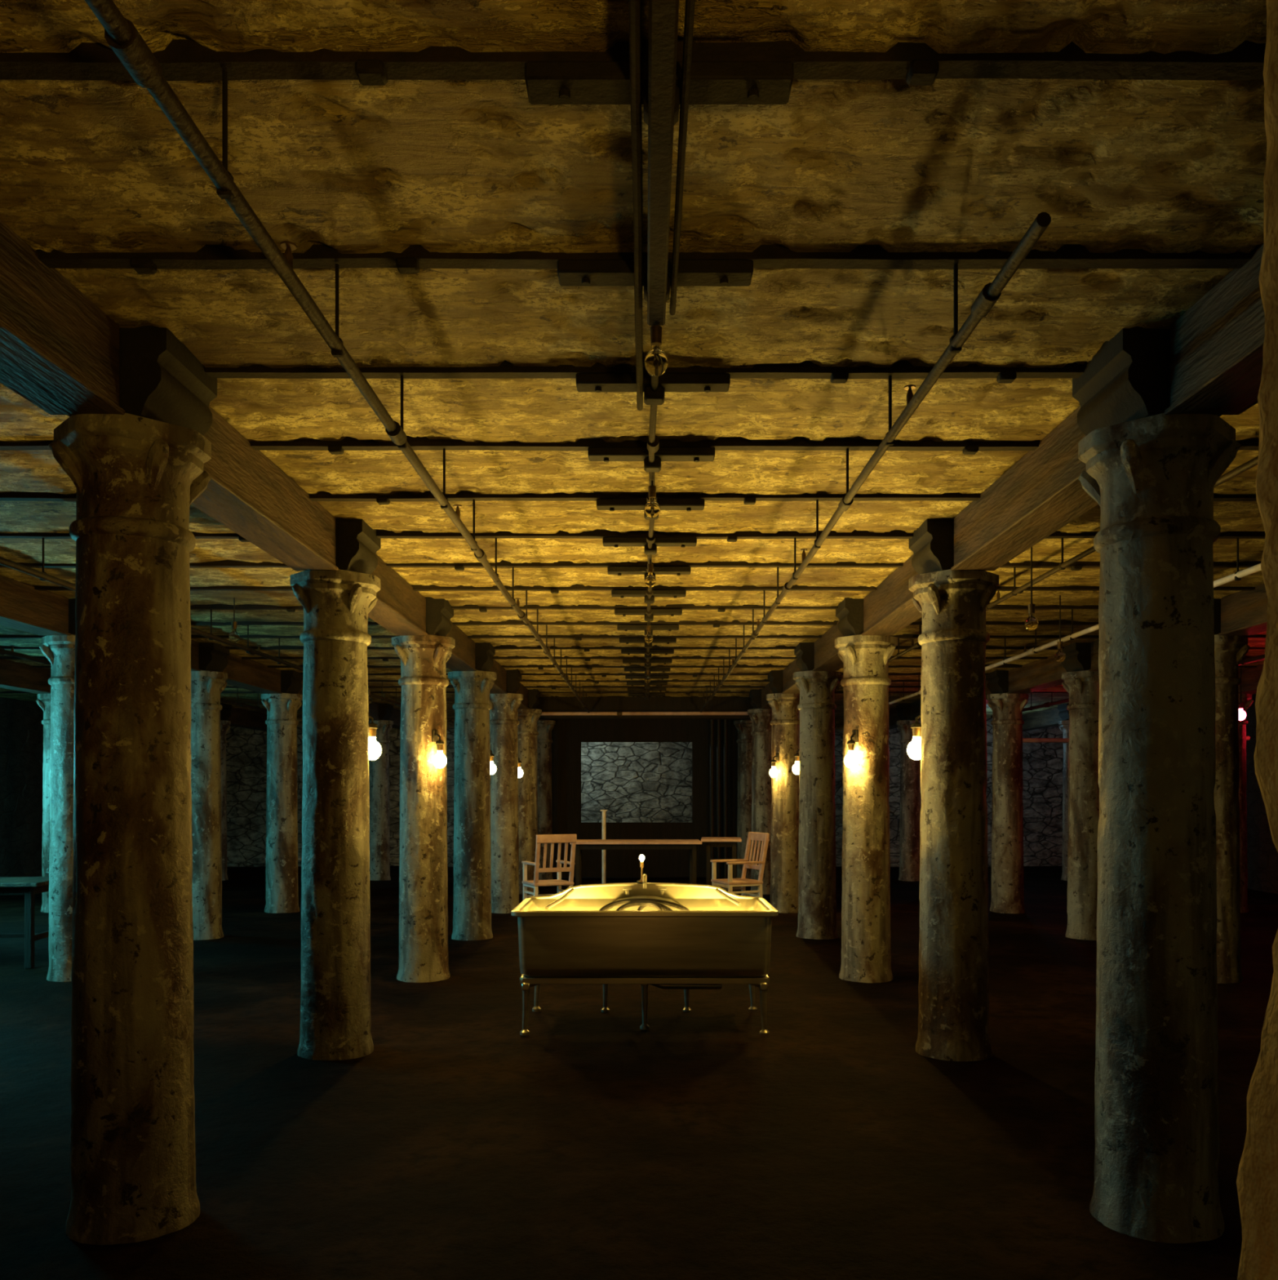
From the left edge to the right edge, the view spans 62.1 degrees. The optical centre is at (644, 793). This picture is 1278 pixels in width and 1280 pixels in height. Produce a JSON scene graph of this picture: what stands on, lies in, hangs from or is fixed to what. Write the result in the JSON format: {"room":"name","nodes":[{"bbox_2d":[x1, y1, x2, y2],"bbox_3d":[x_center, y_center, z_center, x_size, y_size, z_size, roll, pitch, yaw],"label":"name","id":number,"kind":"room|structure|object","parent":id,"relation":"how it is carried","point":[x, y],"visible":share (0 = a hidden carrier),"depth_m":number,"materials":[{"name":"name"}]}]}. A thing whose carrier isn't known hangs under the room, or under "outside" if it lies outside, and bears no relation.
{"room":"basement","nodes":[
{"label":"basement","id":0,"kind":"room"},
{"bbox_2d":[0,697,43,876],"bbox_3d":[-10.536,-0.050,9.750,0.348,3.200,24.500,0,0,0],"label":"wall","id":1,"kind":"structure","parent":0,"point":[21,727],"depth_m":17.69,"materials":[{"name":"stone"}]},
{"bbox_2d":[0,659,51,693],"bbox_3d":[-7.540,-1.408,12.370,0.250,0.304,1.990,0,0,0],"label":"ceiling beam","id":2,"kind":"structure","parent":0,"point":[15,676],"depth_m":12.72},
{"bbox_2d":[389,708,400,729],"bbox_3d":[-4.690,-1.408,20.328,0.250,0.304,3.145,0,0,0],"label":"ceiling beam","id":3,"kind":"structure","parent":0,"point":[396,717],"depth_m":19.62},
{"bbox_2d":[0,0,1267,718],"bbox_3d":[-0.400,-1.572,9.750,20.000,0.050,24.500,0,0,0],"label":"ceiling","id":4,"kind":"structure","parent":0,"point":[947,165],"depth_m":3.17,"materials":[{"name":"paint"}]},
{"bbox_2d":[0,644,297,717],"bbox_3d":[-5.898,-1.401,9.750,0.060,0.258,16.500,0,0,0],"label":"pipe","id":5,"kind":"object","parent":4,"relation":"hanging from","point":[2,651],"visible":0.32,"depth_m":10.36,"materials":[{"name":"metal"}]},
{"bbox_2d":[0,537,400,706],"bbox_3d":[-3.596,-1.401,9.750,0.064,0.258,16.500,0,0,0],"label":"pipe","id":6,"kind":"object","parent":4,"relation":"hanging from","point":[43,576],"visible":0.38,"depth_m":8.72,"materials":[{"name":"metal"}]},
{"bbox_2d":[228,597,239,642],"bbox_3d":[-3.250,-1.373,8.400,0.080,0.355,0.080,0,0,0],"label":"hanging light bulb","id":7,"kind":"object","parent":4,"relation":"hanging from","point":[234,637],"visible":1,"depth_m":8.38,"materials":[{"name":"clear glass"}]},
{"bbox_2d":[84,0,590,712],"bbox_3d":[-0.890,-1.397,9.125,0.053,0.267,15.350,0,0,0],"label":"pipe","id":8,"kind":"object","parent":4,"relation":"hanging from","point":[121,34],"visible":1,"depth_m":2.40,"materials":[{"name":"metal"}]},
{"bbox_2d":[0,690,1068,697],"bbox_3d":[-0.400,-1.527,16.190,19.800,0.106,0.090,0,0,0],"label":"joist","id":9,"kind":"object","parent":4,"relation":"attached to","point":[633,694],"depth_m":16.16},
{"bbox_2d":[0,655,1254,664],"bbox_3d":[-0.400,-1.527,12.090,19.800,0.106,0.090,0,0,0],"label":"joist","id":10,"kind":"object","parent":4,"relation":"attached to","point":[626,660],"depth_m":12.06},
{"bbox_2d":[0,490,1257,511],"bbox_3d":[-0.400,-1.527,5.530,19.800,0.106,0.090,0,0,0],"label":"joist","id":11,"kind":"object","parent":4,"relation":"attached to","point":[624,501],"depth_m":5.50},
{"bbox_2d":[0,435,1259,462],"bbox_3d":[-0.400,-1.527,4.710,19.800,0.106,0.090,0,0,0],"label":"joist","id":12,"kind":"object","parent":4,"relation":"attached to","point":[598,450],"depth_m":4.68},
{"bbox_2d":[0,560,1262,575],"bbox_3d":[-0.400,-1.527,7.170,19.800,0.106,0.090,0,0,0],"label":"joist","id":13,"kind":"object","parent":4,"relation":"attached to","point":[677,567],"depth_m":7.14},
{"bbox_2d":[0,644,1265,654],"bbox_3d":[-0.400,-1.527,11.270,19.800,0.106,0.090,0,0,0],"label":"joist","id":14,"kind":"object","parent":4,"relation":"attached to","point":[655,649],"depth_m":11.24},
{"bbox_2d":[0,39,1266,104],"bbox_3d":[-0.400,-1.527,2.250,19.800,0.106,0.090,0,0,0],"label":"joist","id":15,"kind":"object","parent":4,"relation":"attached to","point":[745,73],"depth_m":2.22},
{"bbox_2d":[0,529,1266,547],"bbox_3d":[-0.400,-1.527,6.350,19.800,0.106,0.090,0,0,0],"label":"joist","id":16,"kind":"object","parent":4,"relation":"attached to","point":[634,538],"depth_m":6.32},
{"bbox_2d":[0,633,1266,644],"bbox_3d":[-0.400,-1.527,10.450,19.800,0.106,0.090,0,0,0],"label":"joist","id":17,"kind":"object","parent":4,"relation":"attached to","point":[626,639],"depth_m":10.42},
{"bbox_2d":[32,583,1255,598],"bbox_3d":[-0.400,-1.527,7.990,19.800,0.106,0.090,0,0,0],"label":"joist","id":18,"kind":"object","parent":4,"relation":"attached to","point":[659,590],"depth_m":7.96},
{"bbox_2d":[540,696,748,716],"bbox_3d":[0.000,-1.390,16.930,5.200,0.321,0.081,0,0,0],"label":"pipe","id":19,"kind":"object","parent":4,"relation":"attached to","point":[619,713],"visible":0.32,"depth_m":16.91,"materials":[{"name":"brown metal"}]},
{"bbox_2d":[190,604,1098,616],"bbox_3d":[-0.400,-1.527,8.810,19.800,0.106,0.090,0,0,0],"label":"joist","id":20,"kind":"object","parent":4,"relation":"attached to","point":[672,610],"depth_m":8.78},
{"bbox_2d":[536,696,753,719],"bbox_3d":[0.000,-1.380,17.100,5.400,0.360,0.160,0,0,0],"label":"beam","id":21,"kind":"structure","parent":4,"relation":"attached to","point":[553,704],"depth_m":17.02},
{"bbox_2d":[204,360,1084,392],"bbox_3d":[-0.400,-1.527,3.890,19.800,0.106,0.090,0,0,0],"label":"joist","id":22,"kind":"object","parent":4,"relation":"attached to","point":[598,378],"depth_m":3.86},
{"bbox_2d":[191,619,1098,631],"bbox_3d":[-0.400,-1.527,9.630,19.800,0.106,0.090,0,0,0],"label":"joist","id":23,"kind":"object","parent":4,"relation":"attached to","point":[636,624],"depth_m":9.60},
{"bbox_2d":[35,244,1260,285],"bbox_3d":[-0.400,-1.527,3.070,19.800,0.106,0.090,0,0,0],"label":"joist","id":24,"kind":"object","parent":4,"relation":"attached to","point":[695,268],"depth_m":3.04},
{"bbox_2d":[628,0,695,699],"bbox_3d":[0.032,-1.461,8.950,0.125,0.061,15.000,0,0,0],"label":"rail","id":25,"kind":"object","parent":4,"relation":"attached to","point":[661,93],"visible":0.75,"depth_m":2.46,"materials":[{"name":"metal"}]},
{"bbox_2d":[644,560,656,587],"bbox_3d":[0.035,-1.366,6.600,0.072,0.173,0.072,0,0,0],"label":"hanging light bulb","id":26,"kind":"object","parent":25,"relation":"hanging from","point":[650,580],"visible":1,"depth_m":6.58,"materials":[{"name":"clear glass"}]},
{"bbox_2d":[644,480,660,518],"bbox_3d":[0.035,-1.366,4.930,0.072,0.173,0.072,0,0,0],"label":"hanging light bulb","id":27,"kind":"object","parent":25,"relation":"hanging from","point":[652,508],"visible":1,"depth_m":4.91,"materials":[{"name":"clear glass"}]},
{"bbox_2d":[644,324,667,376],"bbox_3d":[0.035,-1.366,3.250,0.072,0.173,0.072,0,0,0],"label":"hanging light bulb","id":28,"kind":"object","parent":25,"relation":"hanging from","point":[655,360],"visible":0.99,"depth_m":3.23,"materials":[{"name":"clear glass"}]},
{"bbox_2d":[700,212,1051,712],"bbox_3d":[0.897,-1.403,9.600,0.054,0.254,14.400,0,0,0],"label":"pipe","id":29,"kind":"object","parent":4,"relation":"hanging from","point":[991,292],"visible":1,"depth_m":3.46,"materials":[{"name":"metal"}]},
{"bbox_2d":[1025,546,1039,631],"bbox_3d":[2.370,-1.273,6.500,0.080,0.555,0.080,0,0,0],"label":"hanging light bulb","id":30,"kind":"object","parent":4,"relation":"hanging from","point":[1032,623],"visible":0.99,"depth_m":6.48,"materials":[{"name":"clear glass"}]},
{"bbox_2d":[835,455,1258,691],"bbox_3d":[2.498,-1.434,9.750,0.051,0.192,16.500,0,0,0],"label":"pipe","id":31,"kind":"object","parent":4,"relation":"hanging from","point":[1252,463],"visible":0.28,"depth_m":6.40,"materials":[{"name":"metal"}]},
{"bbox_2d":[1054,595,1066,662],"bbox_3d":[3.250,-1.288,8.300,0.080,0.525,0.080,0,0,0],"label":"hanging light bulb","id":32,"kind":"object","parent":4,"relation":"hanging from","point":[1060,655],"visible":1,"depth_m":8.29,"materials":[{"name":"clear glass"}]},
{"bbox_2d":[888,537,1262,706],"bbox_3d":[3.550,-1.401,9.750,0.056,0.258,16.500,0,0,0],"label":"pipe","id":33,"kind":"object","parent":4,"relation":"hanging from","point":[1237,575],"visible":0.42,"depth_m":8.81,"materials":[{"name":"metal"}]},
{"bbox_2d":[991,653,1265,718],"bbox_3d":[5.900,-1.397,9.750,0.073,0.265,16.500,0,0,0],"label":"pipe","id":34,"kind":"object","parent":4,"relation":"hanging from","point":[1244,660],"visible":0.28,"depth_m":15.03,"materials":[{"name":"metal"}]},
{"bbox_2d":[1022,686,1250,742],"bbox_3d":[6.550,-1.120,14.400,3.301,0.860,0.069,0,0,0],"label":"pipe","id":35,"kind":"object","parent":4,"relation":"attached to","point":[1054,688],"visible":0.16,"depth_m":14.38,"materials":[{"name":"metal"},{"name":"paint"}]},
{"bbox_2d":[0,866,1277,1279],"bbox_3d":[-0.400,1.512,9.750,20.000,0.041,24.500,0,0,0],"label":"floor","id":36,"kind":"structure","parent":0,"point":[591,1144],"depth_m":4.88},
{"bbox_2d":[0,876,48,968],"bbox_3d":[-5.850,1.130,9.300,1.300,0.740,0.696,0,0,-6],"label":"work table","id":37,"kind":"object","parent":36,"relation":"on","point":[27,886],"visible":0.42,"depth_m":9.07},
{"bbox_2d":[35,693,50,912],"bbox_3d":[-7.500,-0.020,13.600,0.496,3.100,0.496,0,0,0],"label":"stone column","id":38,"kind":"structure","parent":36,"relation":"on","point":[43,700],"depth_m":13.43,"materials":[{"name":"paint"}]},
{"bbox_2d":[39,598,75,982],"bbox_3d":[-4.650,-0.020,8.680,0.496,3.100,0.496,0,0,0],"label":"stone column","id":39,"kind":"structure","parent":36,"relation":"on","point":[59,650],"depth_m":8.50,"materials":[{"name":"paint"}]},
{"bbox_2d":[0,575,71,635],"bbox_3d":[-4.690,-1.408,7.450,0.250,0.304,1.990,0,0,0],"label":"ceiling beam","id":40,"kind":"structure","parent":39,"relation":"on","point":[23,607],"depth_m":7.97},
{"bbox_2d":[48,325,217,1244],"bbox_3d":[-1.810,-0.020,3.760,0.496,3.100,0.496,0,0,0],"label":"stone column","id":41,"kind":"structure","parent":36,"relation":"on","point":[136,474],"depth_m":3.60,"materials":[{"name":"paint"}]},
{"bbox_2d":[0,219,124,414],"bbox_3d":[-1.850,-1.408,2.442,0.250,0.304,2.165,0,0,0],"label":"ceiling beam","id":42,"kind":"structure","parent":41,"relation":"on","point":[60,351],"depth_m":3.18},
{"bbox_2d":[191,642,229,940],"bbox_3d":[-4.650,-0.020,11.140,0.496,3.100,0.496,0,0,0],"label":"stone column","id":43,"kind":"structure","parent":36,"relation":"on","point":[207,684],"depth_m":10.98,"materials":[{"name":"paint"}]},
{"bbox_2d":[191,640,200,671],"bbox_3d":[-4.690,-1.408,9.910,0.250,0.304,1.990,0,0,0],"label":"ceiling beam","id":44,"kind":"structure","parent":43,"relation":"on","point":[194,645],"depth_m":10.80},
{"bbox_2d":[220,702,231,880],"bbox_3d":[-7.500,-0.020,18.520,0.496,3.100,0.496,0,0,0],"label":"stone column","id":45,"kind":"structure","parent":36,"relation":"on","point":[225,713],"depth_m":18.46,"materials":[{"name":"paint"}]},
{"bbox_2d":[227,706,266,731],"bbox_3d":[-7.540,-1.408,20.328,0.250,0.304,3.145,0,0,0],"label":"ceiling beam","id":46,"kind":"structure","parent":45,"relation":"on","point":[240,717],"depth_m":19.89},
{"bbox_2d":[261,670,303,913],"bbox_3d":[-4.650,-0.020,13.600,0.496,3.100,0.496,0,0,0],"label":"stone column","id":47,"kind":"structure","parent":36,"relation":"on","point":[282,896],"depth_m":13.44,"materials":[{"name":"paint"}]},
{"bbox_2d":[222,653,282,693],"bbox_3d":[-4.690,-1.408,12.370,0.250,0.304,1.990,0,0,0],"label":"ceiling beam","id":48,"kind":"structure","parent":47,"relation":"on","point":[248,674],"depth_m":12.42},
{"bbox_2d":[290,518,381,1060],"bbox_3d":[-1.810,-0.020,6.220,0.496,3.100,0.496,0,0,0],"label":"stone column","id":49,"kind":"structure","parent":36,"relation":"on","point":[335,998],"depth_m":6.05,"materials":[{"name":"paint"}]},
{"bbox_2d":[191,405,338,570],"bbox_3d":[-1.850,-1.408,4.990,0.250,0.304,1.990,0,0,0],"label":"ceiling beam","id":50,"kind":"structure","parent":49,"relation":"on","point":[246,492],"depth_m":4.94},
{"bbox_2d":[368,715,381,759],"bbox_3d":[-1.655,-0.356,6.407,0.122,0.312,0.135,0,0,0],"label":"lamp","id":51,"kind":"object","parent":49,"relation":"attached to","point":[375,748],"visible":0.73,"depth_m":6.40,"materials":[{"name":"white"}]},
{"bbox_2d":[368,702,393,880],"bbox_3d":[-4.650,-0.020,18.520,0.496,3.100,0.496,0,0,0],"label":"stone column","id":52,"kind":"structure","parent":36,"relation":"on","point":[379,768],"depth_m":18.35,"materials":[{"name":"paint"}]},
{"bbox_2d":[368,701,379,720],"bbox_3d":[-4.690,-1.408,17.290,0.250,0.304,1.990,0,0,0],"label":"ceiling beam","id":53,"kind":"structure","parent":52,"relation":"on","point":[374,706],"depth_m":17.96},
{"bbox_2d":[391,596,454,982],"bbox_3d":[-1.810,-0.020,8.680,0.496,3.100,0.496,0,0,0],"label":"stone column","id":54,"kind":"structure","parent":36,"relation":"on","point":[424,957],"depth_m":8.52,"materials":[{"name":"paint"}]},
{"bbox_2d":[368,554,427,635],"bbox_3d":[-1.850,-1.408,7.450,0.250,0.304,1.990,0,0,0],"label":"ceiling beam","id":55,"kind":"structure","parent":54,"relation":"on","point":[400,609],"depth_m":7.63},
{"bbox_2d":[431,729,446,768],"bbox_3d":[-1.647,-0.356,8.495,0.129,0.312,0.139,0,0,0],"label":"lamp","id":56,"kind":"object","parent":54,"relation":"attached to","point":[439,760],"visible":1,"depth_m":8.46,"materials":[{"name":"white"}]},
{"bbox_2d":[448,642,497,940],"bbox_3d":[-1.810,-0.020,11.140,0.496,3.100,0.496,0,0,0],"label":"stone column","id":57,"kind":"structure","parent":36,"relation":"on","point":[472,891],"depth_m":10.97,"materials":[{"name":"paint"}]},
{"bbox_2d":[445,620,476,671],"bbox_3d":[-1.850,-1.408,9.910,0.250,0.304,1.990,0,0,0],"label":"ceiling beam","id":58,"kind":"structure","parent":57,"relation":"on","point":[462,658],"depth_m":10.24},
{"bbox_2d":[489,669,523,913],"bbox_3d":[-1.810,-0.020,13.600,0.496,3.100,0.496,0,0,0],"label":"stone column","id":59,"kind":"structure","parent":36,"relation":"on","point":[504,722],"depth_m":13.43,"materials":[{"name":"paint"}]},
{"bbox_2d":[488,659,507,693],"bbox_3d":[-1.850,-1.408,12.370,0.250,0.304,1.990,0,0,0],"label":"ceiling beam","id":60,"kind":"structure","parent":59,"relation":"on","point":[500,686],"depth_m":12.82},
{"bbox_2d":[517,688,542,894],"bbox_3d":[-1.810,-0.020,16.060,0.496,3.100,0.496,0,0,0],"label":"stone column","id":61,"kind":"structure","parent":36,"relation":"on","point":[527,733],"depth_m":15.88,"materials":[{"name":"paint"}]},
{"bbox_2d":[515,682,528,709],"bbox_3d":[-1.850,-1.408,14.830,0.250,0.304,1.990,0,0,0],"label":"ceiling beam","id":62,"kind":"structure","parent":61,"relation":"on","point":[524,705],"depth_m":15.34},
{"bbox_2d":[537,719,555,879],"bbox_3d":[-1.810,-0.020,18.520,0.496,3.100,0.496,0,0,0],"label":"stone column","id":63,"kind":"structure","parent":36,"relation":"on","point":[544,728],"depth_m":18.35,"materials":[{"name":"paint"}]},
{"bbox_2d":[521,834,577,900],"bbox_3d":[-1.143,0.990,12.664,0.500,1.020,0.559,0,0,-25],"label":"wooden armchair","id":64,"kind":"object","parent":36,"relation":"on","point":[543,838],"visible":0.75,"depth_m":12.49,"materials":[{"name":"brown wood"}]},
{"bbox_2d":[600,809,607,884],"bbox_3d":[-0.600,0.870,15.600,0.240,1.260,0.240,0,0,0],"label":"wooden post","id":65,"kind":"object","parent":36,"relation":"on","point":[602,811],"visible":0.54,"depth_m":15.57,"materials":[{"name":"brown wood"}]},
{"bbox_2d":[569,839,702,885],"bbox_3d":[-0.120,1.070,14.400,1.750,0.860,0.696,0,0,-1],"label":"wooden table","id":66,"kind":"object","parent":36,"relation":"on","point":[581,844],"visible":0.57,"depth_m":14.12,"materials":[{"name":"brown wood"}]},
{"bbox_2d":[511,873,778,1035],"bbox_3d":[0.000,1.034,7.020,1.675,0.955,0.877,0,0,0],"label":"bathtub","id":67,"kind":"object","parent":36,"relation":"on","point":[664,935],"visible":1,"depth_m":6.62,"materials":[{"name":"metal"}]},
{"bbox_2d":[710,719,728,879],"bbox_3d":[1.300,-0.025,18.600,0.309,3.050,0.069,0,0,0],"label":"standpipe","id":68,"kind":"object","parent":36,"relation":"on","point":[712,721],"visible":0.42,"depth_m":18.57,"materials":[{"name":"metal"}]},
{"bbox_2d":[701,837,742,894],"bbox_3d":[1.060,1.060,14.700,0.550,0.880,0.696,0,0,4],"label":"wooden table","id":69,"kind":"object","parent":36,"relation":"on","point":[711,842],"visible":0.7,"depth_m":14.42,"materials":[{"name":"brown wood"}]},
{"bbox_2d":[710,831,769,897],"bbox_3d":[1.157,0.990,12.915,0.559,1.020,0.500,0,0,-22],"label":"wooden armchair","id":70,"kind":"object","parent":36,"relation":"on","point":[729,883],"visible":0.77,"depth_m":12.87,"materials":[{"name":"brown wood"}]},
{"bbox_2d":[733,719,752,879],"bbox_3d":[1.810,-0.020,18.520,0.496,3.100,0.496,0,0,0],"label":"stone column","id":71,"kind":"structure","parent":36,"relation":"on","point":[744,728],"depth_m":18.35,"materials":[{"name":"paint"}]},
{"bbox_2d":[747,688,772,894],"bbox_3d":[1.810,-0.020,16.060,0.496,3.100,0.496,0,0,0],"label":"stone column","id":72,"kind":"structure","parent":36,"relation":"on","point":[762,733],"depth_m":15.89,"materials":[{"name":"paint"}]},
{"bbox_2d":[766,669,799,913],"bbox_3d":[1.810,-0.020,13.600,0.496,3.100,0.496,0,0,0],"label":"stone column","id":73,"kind":"structure","parent":36,"relation":"on","point":[785,722],"depth_m":13.43,"materials":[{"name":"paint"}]},
{"bbox_2d":[792,642,841,939],"bbox_3d":[1.810,-0.020,11.140,0.496,3.100,0.496,0,0,0],"label":"stone column","id":74,"kind":"structure","parent":36,"relation":"on","point":[817,900],"depth_m":10.97,"materials":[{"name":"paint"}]},
{"bbox_2d":[813,620,844,671],"bbox_3d":[1.850,-1.408,9.910,0.250,0.304,1.990,0,0,0],"label":"ceiling beam","id":75,"kind":"structure","parent":74,"relation":"on","point":[827,658],"depth_m":10.24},
{"bbox_2d":[835,597,897,982],"bbox_3d":[1.810,-0.020,8.680,0.496,3.100,0.496,0,0,0],"label":"stone column","id":76,"kind":"structure","parent":36,"relation":"on","point":[866,933],"depth_m":8.51,"materials":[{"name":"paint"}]},
{"bbox_2d":[844,729,858,768],"bbox_3d":[1.656,-0.356,8.492,0.122,0.312,0.135,0,0,0],"label":"lamp","id":77,"kind":"object","parent":76,"relation":"attached to","point":[851,760],"visible":1,"depth_m":8.46,"materials":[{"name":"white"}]},
{"bbox_2d":[862,554,922,635],"bbox_3d":[1.850,-1.408,7.450,0.250,0.304,1.990,0,0,0],"label":"ceiling beam","id":78,"kind":"structure","parent":76,"relation":"on","point":[889,609],"depth_m":7.63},
{"bbox_2d":[896,702,921,881],"bbox_3d":[4.650,-0.020,18.520,0.496,3.100,0.496,0,0,0],"label":"stone column","id":79,"kind":"structure","parent":36,"relation":"on","point":[910,769],"depth_m":18.35,"materials":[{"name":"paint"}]},
{"bbox_2d":[908,518,999,1061],"bbox_3d":[1.810,-0.020,6.220,0.496,3.100,0.496,0,0,0],"label":"stone column","id":80,"kind":"structure","parent":36,"relation":"on","point":[953,986],"depth_m":6.05,"materials":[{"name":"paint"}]},
{"bbox_2d":[907,714,921,759],"bbox_3d":[1.638,-0.356,6.378,0.118,0.312,0.113,0,0,0],"label":"lamp","id":81,"kind":"object","parent":80,"relation":"attached to","point":[914,746],"visible":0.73,"depth_m":6.36,"materials":[{"name":"white"}]},
{"bbox_2d":[951,405,1098,570],"bbox_3d":[1.850,-1.408,4.990,0.250,0.304,1.990,0,0,0],"label":"ceiling beam","id":82,"kind":"structure","parent":80,"relation":"on","point":[1042,492],"depth_m":4.94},
{"bbox_2d":[986,670,1028,913],"bbox_3d":[4.650,-0.020,13.600,0.496,3.100,0.496,0,0,0],"label":"stone column","id":83,"kind":"structure","parent":36,"relation":"on","point":[1007,887],"depth_m":13.44,"materials":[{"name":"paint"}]},
{"bbox_2d":[1057,703,1069,880],"bbox_3d":[7.500,-0.020,18.520,0.496,3.100,0.496,0,0,0],"label":"stone column","id":84,"kind":"structure","parent":36,"relation":"on","point":[1064,713],"depth_m":18.46,"materials":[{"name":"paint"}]},
{"bbox_2d":[1062,642,1099,940],"bbox_3d":[4.650,-0.020,11.140,0.496,3.100,0.496,0,0,0],"label":"stone column","id":85,"kind":"structure","parent":36,"relation":"on","point":[1082,685],"depth_m":10.98,"materials":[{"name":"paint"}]},
{"bbox_2d":[1088,639,1099,671],"bbox_3d":[4.690,-1.408,9.910,0.250,0.304,1.990,0,0,0],"label":"ceiling beam","id":86,"kind":"structure","parent":85,"relation":"on","point":[1095,644],"depth_m":10.80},
{"bbox_2d":[1072,326,1241,1243],"bbox_3d":[1.810,-0.020,3.760,0.496,3.100,0.496,0,0,0],"label":"stone column","id":87,"kind":"structure","parent":36,"relation":"on","point":[1153,474],"depth_m":3.60,"materials":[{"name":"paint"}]},
{"bbox_2d":[1164,242,1265,414],"bbox_3d":[1.850,-1.408,2.442,0.250,0.304,2.165,0,0,0],"label":"ceiling beam","id":88,"kind":"structure","parent":87,"relation":"on","point":[1217,344],"depth_m":3.25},
{"bbox_2d":[1213,598,1250,983],"bbox_3d":[4.650,-0.020,8.680,0.496,3.100,0.496,0,0,0],"label":"stone column","id":89,"kind":"structure","parent":36,"relation":"on","point":[1229,650],"depth_m":8.50,"materials":[{"name":"stone"}]},
{"bbox_2d":[1218,583,1268,635],"bbox_3d":[4.690,-1.408,7.450,0.250,0.304,1.990,0,0,0],"label":"ceiling beam","id":90,"kind":"structure","parent":89,"relation":"on","point":[1243,613],"depth_m":8.13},
{"bbox_2d":[1238,693,1253,912],"bbox_3d":[7.500,-0.020,13.600,0.496,3.100,0.496,0,0,0],"label":"stone column","id":91,"kind":"structure","parent":36,"relation":"on","point":[1246,699],"depth_m":13.43,"materials":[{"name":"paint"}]},
{"bbox_2d":[225,684,1062,691],"bbox_3d":[-0.400,-1.527,15.370,19.800,0.106,0.090,0,0,0],"label":"joist","id":92,"kind":"object","parent":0,"point":[630,688],"depth_m":15.34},
{"bbox_2d":[226,718,1063,866],"bbox_3d":[-0.400,-0.050,22.136,20.000,3.200,0.348,0,0,0],"label":"wall","id":93,"kind":"structure","parent":0,"point":[636,782],"depth_m":22.00,"materials":[{"name":"stone"}]},
{"bbox_2d":[550,719,739,877],"bbox_3d":[0.000,-0.025,19.000,5.400,3.050,0.050,0,0,0],"label":"wall partition","id":94,"kind":"structure","parent":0,"point":[567,735],"depth_m":18.97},
{"bbox_2d":[32,663,1257,672],"bbox_3d":[-0.400,-1.527,12.910,19.800,0.106,0.090,0,0,0],"label":"joist","id":95,"kind":"object","parent":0,"point":[633,668],"depth_m":12.88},
{"bbox_2d":[301,671,988,679],"bbox_3d":[-0.400,-1.527,13.730,19.800,0.106,0.090,0,0,0],"label":"joist","id":96,"kind":"object","parent":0,"point":[631,676],"depth_m":13.70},
{"bbox_2d":[368,678,921,685],"bbox_3d":[-0.400,-1.527,14.550,19.800,0.106,0.090,0,0,0],"label":"joist","id":97,"kind":"object","parent":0,"point":[630,682],"depth_m":14.52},
{"bbox_2d":[760,682,773,709],"bbox_3d":[1.850,-1.408,14.830,0.250,0.304,1.990,0,0,0],"label":"ceiling beam","id":98,"kind":"structure","parent":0,"point":[765,705],"depth_m":15.34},
{"bbox_2d":[782,659,800,693],"bbox_3d":[1.850,-1.408,12.370,0.250,0.304,1.990,0,0,0],"label":"ceiling beam","id":99,"kind":"structure","parent":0,"point":[789,686],"depth_m":12.82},
{"bbox_2d":[888,708,900,729],"bbox_3d":[4.690,-1.408,20.328,0.250,0.304,3.145,0,0,0],"label":"ceiling beam","id":100,"kind":"structure","parent":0,"point":[893,717],"depth_m":19.62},
{"bbox_2d":[910,699,921,720],"bbox_3d":[4.690,-1.408,17.290,0.250,0.304,1.990,0,0,0],"label":"ceiling beam","id":101,"kind":"structure","parent":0,"point":[916,707],"depth_m":17.96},
{"bbox_2d":[1007,654,1066,693],"bbox_3d":[4.690,-1.408,12.370,0.250,0.304,1.990,0,0,0],"label":"ceiling beam","id":102,"kind":"structure","parent":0,"point":[1041,674],"depth_m":12.47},
{"bbox_2d":[1022,706,1062,731],"bbox_3d":[7.540,-1.408,20.328,0.250,0.304,3.145,0,0,0],"label":"ceiling beam","id":103,"kind":"structure","parent":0,"point":[1049,717],"depth_m":19.89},
{"bbox_2d":[1238,664,1263,693],"bbox_3d":[7.540,-1.408,12.370,0.250,0.304,1.990,0,0,0],"label":"ceiling beam","id":104,"kind":"structure","parent":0,"point":[1251,677],"depth_m":13.04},
{"bbox_2d":[1236,0,1277,1279],"bbox_3d":[5.145,-0.025,1.117,8.910,3.130,0.435,0,0,0],"label":"wall","id":105,"kind":"structure","parent":0,"point":[1257,1180],"depth_m":1.24,"materials":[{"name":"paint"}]},
{"bbox_2d":[1246,693,1277,893],"bbox_3d":[9.736,-0.050,9.750,0.348,3.200,24.500,0,0,0],"label":"wall","id":106,"kind":"structure","parent":0,"point":[1262,852],"depth_m":16.65,"materials":[{"name":"stone"}]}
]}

